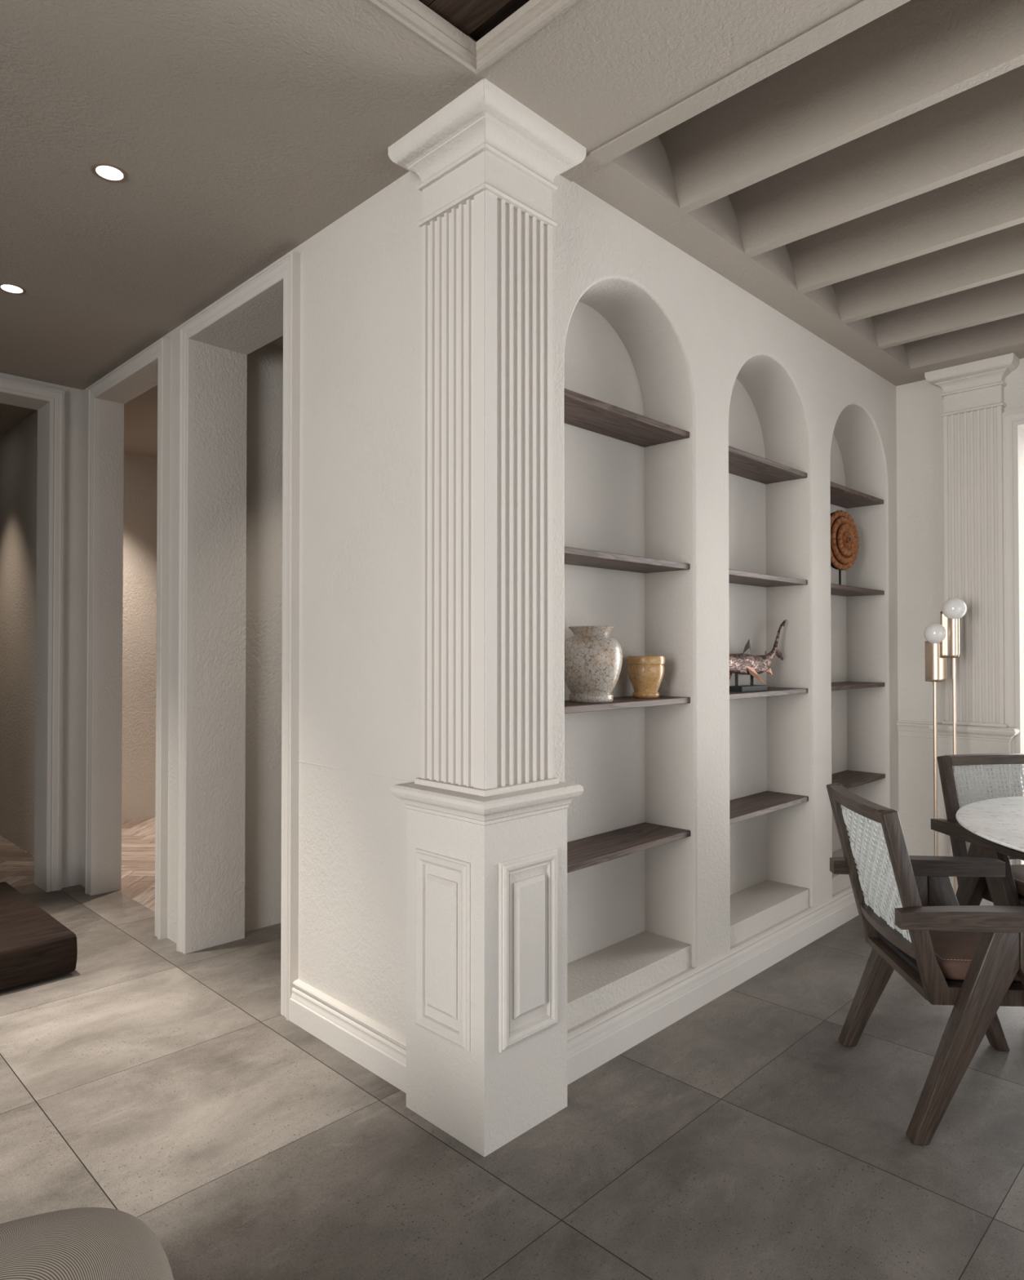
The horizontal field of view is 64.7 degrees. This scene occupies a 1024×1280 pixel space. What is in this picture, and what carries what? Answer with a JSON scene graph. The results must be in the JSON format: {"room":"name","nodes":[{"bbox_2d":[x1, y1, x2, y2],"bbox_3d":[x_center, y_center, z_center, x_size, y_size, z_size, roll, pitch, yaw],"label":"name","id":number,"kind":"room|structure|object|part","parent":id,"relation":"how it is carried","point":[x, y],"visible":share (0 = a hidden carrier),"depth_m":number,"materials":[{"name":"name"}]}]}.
{"room":"dining room","nodes":[
{"label":"dining room","id":0,"kind":"room"},
{"bbox_2d":[0,372,83,891],"bbox_3d":[-4.216,-0.095,2.801,0.200,2.860,4.975,-1,-1,45],"label":"wall","id":1,"kind":"structure","parent":0,"point":[73,416],"depth_m":4.46,"materials":[{"name":"paint"}]},
{"bbox_2d":[0,377,65,892],"bbox_3d":[-2.821,-0.008,4.040,0.036,2.717,1.044,-1,-1,45],"label":"door frame","id":2,"kind":"structure","parent":1,"relation":"in","point":[55,398],"depth_m":4.37,"materials":[{"name":"paint"}]},
{"bbox_2d":[0,393,157,457],"bbox_3d":[-2.913,-1.511,5.135,4.300,0.150,5.900,-1,-1,45],"label":"ceiling","id":3,"kind":"structure","parent":0,"point":[140,419],"depth_m":5.36,"materials":[{"name":"paint"}]},
{"bbox_2d":[121,343,283,932],"bbox_3d":[-0.778,-0.085,5.184,4.640,2.900,3.000,-1,-1,45],"label":"wall","id":4,"kind":"structure","parent":0,"point":[264,409],"depth_m":3.84,"materials":[{"name":"paint"}]},
{"bbox_2d":[0,171,422,1037],"bbox_3d":[-2.274,-0.093,4.550,6.007,2.900,0.245,-1,-1,45],"label":"wall","id":5,"kind":"structure","parent":0,"point":[361,455],"depth_m":2.82,"materials":[{"name":"paint"}]},
{"bbox_2d":[84,337,170,939],"bbox_3d":[-1.922,-0.009,4.003,0.989,2.717,0.036,-1,-1,45],"label":"door frame","id":6,"kind":"structure","parent":5,"relation":"in","point":[159,353],"depth_m":3.70,"materials":[{"name":"paint"}]},
{"bbox_2d":[176,250,300,1020],"bbox_3d":[-1.107,-0.019,3.195,0.949,2.717,0.036,-1,-1,45],"label":"door frame","id":7,"kind":"structure","parent":5,"relation":"in","point":[286,271],"depth_m":2.91,"materials":[{"name":"paint"}]},
{"bbox_2d":[289,978,406,1093],"bbox_3d":[-0.495,1.264,2.576,0.771,0.137,0.032,-1,-1,45],"label":"baseboard","id":8,"kind":"structure","parent":5,"relation":"attached to","point":[380,1050],"depth_m":2.58,"materials":[{"name":"paint"}]},
{"bbox_2d":[298,760,412,782],"bbox_3d":[-0.484,0.427,2.597,0.771,0.003,0.002,-1,-1,45],"label":"trim","id":9,"kind":"structure","parent":5,"relation":"attached to","point":[299,761],"depth_m":2.62,"materials":[{"name":"paint"}]},
{"bbox_2d":[0,817,1023,1279],"bbox_3d":[-1.061,1.366,2.067,11.200,0.080,8.400,-1,-1,45],"label":"floor","id":10,"kind":"structure","parent":0,"point":[155,1083],"depth_m":2.15,"materials":[{"name":"tile"}]},
{"bbox_2d":[0,881,77,991],"bbox_3d":[-2.764,1.254,2.945,1.054,0.165,1.857,-1,-1,45],"label":"table","id":11,"kind":"object","parent":10,"relation":"on","point":[35,946],"visible":1,"depth_m":3.19,"materials":[{"name":"brown wood"}]},
{"bbox_2d":[0,1207,173,1279],"bbox_3d":[-0.767,1.145,1.038,0.654,0.334,0.841,0,-1,-27],"label":"pouf","id":12,"kind":"object","parent":10,"relation":"on","point":[84,1243],"visible":1,"depth_m":1.32,"materials":[{"name":"beige fabric"}]},
{"bbox_2d":[388,78,586,1157],"bbox_3d":[-0.072,-0.049,2.319,0.405,2.756,0.405,-1,-1,45],"label":"pilaster","id":13,"kind":"object","parent":10,"relation":"on","point":[486,811],"visible":1,"depth_m":2.21,"materials":[{"name":"paint"}]},
{"bbox_3d":[-0.191,0.828,2.191,0.122,0.362,0.017,-1,-1,45],"label":"raised panel","id":14,"kind":"part","parent":13,"relation":"part of","materials":[{"name":"paint"}]},
{"bbox_3d":[-0.192,0.832,2.191,0.226,0.493,0.018,-1,-1,45],"label":"panel moulding","id":15,"kind":"part","parent":13,"relation":"part of","materials":[{"name":"paint"}]},
{"bbox_3d":[0.049,0.832,2.192,0.018,0.493,0.226,-1,-1,45],"label":"panel moulding","id":16,"kind":"part","parent":13,"relation":"part of","materials":[{"name":"paint"}]},
{"bbox_3d":[0.049,0.829,2.192,0.017,0.362,0.122,-1,-1,45],"label":"raised panel","id":17,"kind":"part","parent":13,"relation":"part of","materials":[{"name":"paint"}]},
{"bbox_2d":[826,782,1023,1145],"bbox_3d":[1.311,0.897,2.398,0.625,0.865,0.585,0,-1,4],"label":"armchair","id":18,"kind":"object","parent":10,"relation":"on","point":[971,959],"visible":1,"depth_m":2.20,"materials":[{"name":"brown wood"}]},
{"bbox_3d":[1.327,0.727,2.619,0.592,0.519,0.038,0,-1,4],"label":"frame","id":19,"kind":"part","parent":18,"relation":"part of","materials":[{"name":"brown wood"}]},
{"bbox_3d":[1.033,0.487,2.420,0.069,0.038,0.404,0,-1,4],"label":"rail","id":20,"kind":"part","parent":18,"relation":"part of","materials":[{"name":"brown wood"}]},
{"bbox_3d":[1.223,1.050,2.666,0.276,0.566,0.050,0,-1,4],"label":"leg","id":21,"kind":"part","parent":18,"relation":"part of","materials":[{"name":"brown wood"}]},
{"bbox_3d":[1.124,0.863,2.410,0.061,0.030,0.404,0,-1,4],"label":"rail","id":22,"kind":"part","parent":18,"relation":"part of","materials":[{"name":"brown wood"}]},
{"bbox_3d":[1.160,0.970,2.406,0.049,0.028,0.404,0,-1,4],"label":"seat rail","id":23,"kind":"part","parent":18,"relation":"part of","materials":[{"name":"brown wood"}]},
{"bbox_3d":[1.333,0.744,2.663,0.545,0.053,0.056,0,-1,4],"label":"armrest","id":24,"kind":"part","parent":18,"relation":"part of","materials":[{"name":"brown wood"}]},
{"bbox_3d":[1.300,0.722,2.181,0.592,0.519,0.038,0,-1,4],"label":"frame","id":25,"kind":"part","parent":18,"relation":"part of","materials":[{"name":"brown wood"}]},
{"bbox_2d":[890,917,1021,981],"bbox_3d":[1.404,0.909,2.392,0.439,0.053,0.384,0,-1,4],"label":"seat cushion","id":26,"kind":"object","parent":18,"relation":"on","point":[954,951],"depth_m":2.28,"materials":[{"name":"brown leather"}]},
{"bbox_3d":[1.404,0.875,2.392,0.411,0.018,0.356,0,-1,4],"label":"cushion crown","id":27,"kind":"part","parent":18,"relation":"part of","materials":[{"name":"brown leather"}]},
{"bbox_3d":[1.300,0.737,2.135,0.545,0.053,0.056,0,-1,4],"label":"armrest","id":28,"kind":"part","parent":18,"relation":"part of","materials":[{"name":"brown wood"}]},
{"bbox_3d":[1.191,1.044,2.138,0.276,0.566,0.050,0,-1,4],"label":"leg","id":29,"kind":"part","parent":18,"relation":"part of","materials":[{"name":"brown wood"}]},
{"bbox_3d":[1.488,1.050,2.650,0.254,0.566,0.050,0,-1,4],"label":"leg","id":30,"kind":"part","parent":18,"relation":"part of","materials":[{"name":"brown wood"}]},
{"bbox_3d":[1.456,1.044,2.122,0.254,0.566,0.050,0,-1,4],"label":"leg","id":31,"kind":"part","parent":18,"relation":"part of","materials":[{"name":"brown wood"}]},
{"bbox_2d":[924,597,967,894],"bbox_3d":[2.133,0.572,3.980,0.306,1.556,0.306,-1,-1,45],"label":"floor lamp","id":32,"kind":"object","parent":10,"relation":"on","point":[943,642],"visible":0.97,"depth_m":3.97,"materials":[{"name":"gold metal"}]},
{"bbox_3d":[2.102,-0.033,4.007,0.108,0.108,0.108,-1,-1,45],"label":"globe","id":33,"kind":"part","parent":32,"relation":"part of","materials":[{"name":"white glass"}]},
{"bbox_3d":[2.161,-0.153,3.946,0.108,0.108,0.108,-1,-1,45],"label":"globe","id":34,"kind":"part","parent":32,"relation":"part of","materials":[{"name":"white glass"}]},
{"bbox_2d":[931,753,1023,906],"bbox_3d":[2.045,0.906,3.101,0.585,0.865,0.625,0,-1,-8],"label":"armchair","id":35,"kind":"object","parent":10,"relation":"on","point":[1009,890],"visible":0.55,"depth_m":3.27,"materials":[{"name":"brown wood"}]},
{"bbox_3d":[1.768,1.057,3.164,0.050,0.566,0.276,0,-1,-8],"label":"leg","id":36,"kind":"part","parent":35,"relation":"part of","materials":[{"name":"brown wood"}]},
{"bbox_3d":[1.784,0.749,3.060,0.056,0.053,0.545,0,-1,-8],"label":"armrest","id":37,"kind":"part","parent":35,"relation":"part of","materials":[{"name":"brown wood"}]},
{"bbox_3d":[2.005,0.499,3.381,0.404,0.038,0.069,0,-1,-8],"label":"rail","id":38,"kind":"part","parent":35,"relation":"part of","materials":[{"name":"brown wood"}]},
{"bbox_3d":[1.806,1.053,2.902,0.050,0.566,0.254,0,-1,-8],"label":"leg","id":39,"kind":"part","parent":35,"relation":"part of","materials":[{"name":"brown wood"}]},
{"bbox_3d":[2.018,0.874,3.287,0.404,0.030,0.061,0,-1,-8],"label":"rail","id":40,"kind":"part","parent":35,"relation":"part of","materials":[{"name":"brown wood"}]},
{"bbox_3d":[2.058,0.883,3.009,0.356,0.018,0.411,0,-1,-8],"label":"cushion crown","id":41,"kind":"part","parent":35,"relation":"part of","materials":[{"name":"grey fabric"}]},
{"bbox_2d":[1013,864,1023,896],"bbox_3d":[2.058,0.917,3.009,0.384,0.053,0.439,0,-1,-8],"label":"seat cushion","id":42,"kind":"object","parent":35,"relation":"on","point":[1019,869],"depth_m":3.01,"materials":[{"name":"brown leather"}]},
{"bbox_2d":[955,795,1023,853],"bbox_3d":[2.134,0.961,2.426,1.401,0.740,1.401,-1,-1,45],"label":"dining table","id":43,"kind":"object","parent":10,"relation":"on","point":[1000,822],"visible":1,"depth_m":2.65,"materials":[{"name":"white stone"}]},
{"bbox_2d":[0,0,1023,402],"bbox_3d":[-0.122,-1.662,0.963,8.260,0.453,8.300,-1,-1,45],"label":"ceiling","id":44,"kind":"structure","parent":0,"point":[240,131],"depth_m":2.27,"materials":[{"name":"paint"}]},
{"bbox_2d":[0,282,26,294],"bbox_3d":[-2.009,-1.412,3.246,0.100,0.008,0.100,-1,-1,45],"label":"recessed light","id":45,"kind":"object","parent":44,"relation":"in","point":[7,287],"visible":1,"depth_m":3.24,"materials":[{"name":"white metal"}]},
{"bbox_2d":[91,162,128,182],"bbox_3d":[-1.224,-1.422,2.457,0.100,0.008,0.100,-1,-1,45],"label":"recessed light","id":46,"kind":"object","parent":44,"relation":"in","point":[106,171],"visible":1,"depth_m":2.46,"materials":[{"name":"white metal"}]},
{"bbox_2d":[368,0,578,75],"bbox_3d":[-0.064,-1.491,-1.379,4.844,0.056,4.818,-1,-1,45],"label":"trim","id":47,"kind":"structure","parent":44,"relation":"attached to","point":[475,56],"depth_m":1.91,"materials":[{"name":"paint"}]},
{"bbox_2d":[418,0,529,40],"bbox_3d":[-0.064,-1.548,-1.392,4.864,0.038,4.838,-1,-1,45],"label":"ceiling","id":48,"kind":"structure","parent":44,"relation":"attached to","point":[475,19],"depth_m":1.92,"materials":[{"name":"brown wood"}]},
{"bbox_2d":[658,0,1023,213],"bbox_3d":[2.169,-1.642,1.087,4.780,0.407,0.042,-1,-1,45],"label":"ceiling beam","id":49,"kind":"structure","parent":44,"relation":"attached to","point":[918,55],"depth_m":2.28,"materials":[{"name":"paint"}]},
{"bbox_2d":[728,64,1023,257],"bbox_3d":[2.470,-1.638,1.391,4.780,0.407,0.042,-1,-1,45],"label":"ceiling beam","id":50,"kind":"structure","parent":44,"relation":"attached to","point":[979,128],"depth_m":2.60,"materials":[{"name":"paint"}]},
{"bbox_2d":[785,155,1023,293],"bbox_3d":[2.770,-1.634,1.694,4.780,0.407,0.042,-1,-1,45],"label":"ceiling beam","id":51,"kind":"structure","parent":44,"relation":"attached to","point":[991,200],"depth_m":2.96,"materials":[{"name":"paint"}]},
{"bbox_2d":[831,222,1023,324],"bbox_3d":[3.071,-1.631,1.998,4.780,0.407,0.042,-1,-1,45],"label":"ceiling beam","id":52,"kind":"structure","parent":44,"relation":"attached to","point":[999,255],"depth_m":3.30,"materials":[{"name":"paint"}]},
{"bbox_2d":[871,273,1023,349],"bbox_3d":[3.372,-1.627,2.301,4.780,0.407,0.042,-1,-1,45],"label":"ceiling beam","id":53,"kind":"structure","parent":44,"relation":"attached to","point":[1004,298],"depth_m":3.65,"materials":[{"name":"paint"}]},
{"bbox_2d":[552,174,898,1033],"bbox_3d":[1.018,-0.086,3.512,0.265,2.860,2.967,-1,-1,45],"label":"wall","id":54,"kind":"structure","parent":0,"point":[642,326],"depth_m":3.08,"materials":[{"name":"paint"}]},
{"bbox_2d":[564,387,689,447],"bbox_3d":[0.333,-0.764,2.814,0.204,0.022,0.722,-1,-1,45],"label":"shelf","id":55,"kind":"object","parent":54,"relation":"attached to","point":[580,411],"visible":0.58,"depth_m":2.81,"materials":[{"name":"brown wood"}]},
{"bbox_2d":[564,546,689,573],"bbox_3d":[0.333,-0.274,2.808,0.204,0.022,0.722,-1,-1,45],"label":"shelf","id":56,"kind":"object","parent":54,"relation":"attached to","point":[573,556],"visible":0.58,"depth_m":2.79,"materials":[{"name":"brown wood"}]},
{"bbox_2d":[564,695,690,713],"bbox_3d":[0.333,0.220,2.802,0.204,0.022,0.722,-1,-1,45],"label":"shelf","id":57,"kind":"object","parent":54,"relation":"attached to","point":[622,702],"visible":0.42,"depth_m":2.73,"materials":[{"name":"brown wood"}]},
{"bbox_2d":[564,626,622,702],"bbox_3d":[0.267,0.081,2.724,0.211,0.252,0.211,-1,-1,45],"label":"vase","id":58,"kind":"object","parent":57,"relation":"on","point":[593,658],"visible":0.96,"depth_m":2.65,"materials":[{"name":"ceramic"}]},
{"bbox_2d":[627,655,665,698],"bbox_3d":[0.489,0.135,2.951,0.137,0.152,0.137,-1,-1,45],"label":"pot","id":59,"kind":"object","parent":57,"relation":"on","point":[646,673],"visible":1,"depth_m":2.90,"materials":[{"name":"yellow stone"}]},
{"bbox_2d":[567,822,690,873],"bbox_3d":[0.333,0.711,2.796,0.204,0.022,0.722,-1,-1,45],"label":"shelf","id":60,"kind":"object","parent":54,"relation":"attached to","point":[588,851],"visible":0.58,"depth_m":2.80,"materials":[{"name":"brown wood"}]},
{"bbox_2d":[567,875,894,1084],"bbox_3d":[1.090,1.274,3.365,0.022,0.137,2.930,-1,-1,45],"label":"baseboard","id":61,"kind":"structure","parent":54,"relation":"attached to","point":[600,1041],"depth_m":2.92,"materials":[{"name":"paint"}]},
{"bbox_2d":[728,445,807,484],"bbox_3d":[1.022,-0.755,3.510,0.204,0.022,0.726,-1,-1,45],"label":"shelf","id":62,"kind":"object","parent":54,"relation":"attached to","point":[743,464],"visible":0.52,"depth_m":3.53,"materials":[{"name":"brown wood"}]},
{"bbox_2d":[728,568,808,586],"bbox_3d":[1.022,-0.265,3.504,0.204,0.022,0.726,-1,-1,45],"label":"shelf","id":63,"kind":"object","parent":54,"relation":"attached to","point":[740,577],"visible":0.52,"depth_m":3.49,"materials":[{"name":"brown wood"}]},
{"bbox_2d":[729,686,808,699],"bbox_3d":[1.022,0.229,3.498,0.204,0.022,0.726,-1,-1,45],"label":"shelf","id":64,"kind":"object","parent":54,"relation":"attached to","point":[771,691],"visible":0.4,"depth_m":3.44,"materials":[{"name":"brown wood"}]},
{"bbox_2d":[729,619,786,692],"bbox_3d":[1.039,0.060,3.500,0.090,0.315,0.660,-1,-1,45],"label":"figurine","id":65,"kind":"object","parent":64,"relation":"on","point":[745,663],"visible":0.83,"depth_m":3.46,"materials":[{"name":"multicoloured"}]},
{"bbox_3d":[0.946,0.159,3.405,0.011,0.073,0.011,0,-1,0],"label":"stand post","id":66,"kind":"part","parent":65,"relation":"part of","materials":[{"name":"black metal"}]},
{"bbox_3d":[1.038,0.160,3.498,0.011,0.073,0.011,0,-1,0],"label":"stand post","id":67,"kind":"part","parent":65,"relation":"part of","materials":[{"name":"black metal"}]},
{"bbox_2d":[729,791,808,824],"bbox_3d":[1.022,0.720,3.492,0.204,0.022,0.726,-1,-1,45],"label":"shelf","id":68,"kind":"object","parent":54,"relation":"attached to","point":[747,807],"visible":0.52,"depth_m":3.50,"materials":[{"name":"brown wood"}]},
{"bbox_2d":[831,481,884,508],"bbox_3d":[1.681,-0.747,4.174,0.204,0.022,0.718,-1,-1,45],"label":"shelf","id":69,"kind":"object","parent":54,"relation":"attached to","point":[843,496],"visible":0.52,"depth_m":4.21,"materials":[{"name":"brown wood"}]},
{"bbox_2d":[831,583,884,596],"bbox_3d":[1.681,-0.257,4.168,0.204,0.022,0.718,-1,-1,45],"label":"shelf","id":70,"kind":"object","parent":54,"relation":"attached to","point":[836,589],"visible":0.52,"depth_m":4.16,"materials":[{"name":"brown wood"}]},
{"bbox_2d":[831,510,859,584],"bbox_3d":[1.702,-0.469,4.170,0.310,0.402,0.096,1,-1,-37],"label":"sculpture","id":71,"kind":"object","parent":70,"relation":"on","point":[845,540],"visible":0.93,"depth_m":4.14,"materials":[{"name":"wood"}]},
{"bbox_3d":[1.696,-0.343,4.177,0.011,0.142,0.011,0,-1,-15],"label":"stem","id":72,"kind":"part","parent":71,"relation":"part of","materials":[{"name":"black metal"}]},
{"bbox_2d":[831,681,884,691],"bbox_3d":[1.681,0.237,4.162,0.204,0.022,0.718,-1,-1,45],"label":"shelf","id":73,"kind":"object","parent":54,"relation":"attached to","point":[840,686],"visible":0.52,"depth_m":4.14,"materials":[{"name":"brown wood"}]},
{"bbox_2d":[831,769,885,789],"bbox_3d":[1.680,0.728,4.156,0.204,0.022,0.718,-1,-1,45],"label":"shelf","id":74,"kind":"object","parent":54,"relation":"attached to","point":[848,779],"visible":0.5,"depth_m":4.22,"materials":[{"name":"brown wood"}]},
{"bbox_2d":[896,358,1023,864],"bbox_3d":[3.843,-0.095,2.801,5.240,2.860,0.120,-1,-1,45],"label":"wall","id":75,"kind":"structure","parent":0,"point":[920,405],"depth_m":4.35,"materials":[{"name":"paint"}]},
{"bbox_2d":[897,720,937,740],"bbox_3d":[2.190,0.486,4.332,0.235,0.097,0.022,-1,-1,45],"label":"trim","id":76,"kind":"structure","parent":75,"relation":"attached to","point":[908,726],"depth_m":4.35,"materials":[{"name":"paint"}]},
{"bbox_2d":[924,352,1020,905],"bbox_3d":[2.386,-0.026,4.153,0.405,2.756,0.230,-1,-1,45],"label":"pilaster","id":77,"kind":"object","parent":75,"relation":"attached to","point":[975,405],"visible":0.73,"depth_m":4.12,"materials":[{"name":"paint"}]},
{"bbox_3d":[2.330,0.852,4.085,0.121,0.362,0.017,-1,-1,45],"label":"raised panel","id":78,"kind":"part","parent":77,"relation":"part of","materials":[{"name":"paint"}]},
{"bbox_3d":[2.329,0.856,4.085,0.225,0.493,0.018,-1,-1,45],"label":"panel moulding","id":79,"kind":"part","parent":77,"relation":"part of","materials":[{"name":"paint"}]},
{"bbox_2d":[1002,408,1023,865],"bbox_3d":[3.302,0.094,3.225,2.363,2.492,0.036,-1,-1,45],"label":"door","id":80,"kind":"structure","parent":75,"relation":"in","point":[1012,420],"depth_m":4.02,"materials":[{"name":"painted wood"},{"name":"glass"}]}
]}

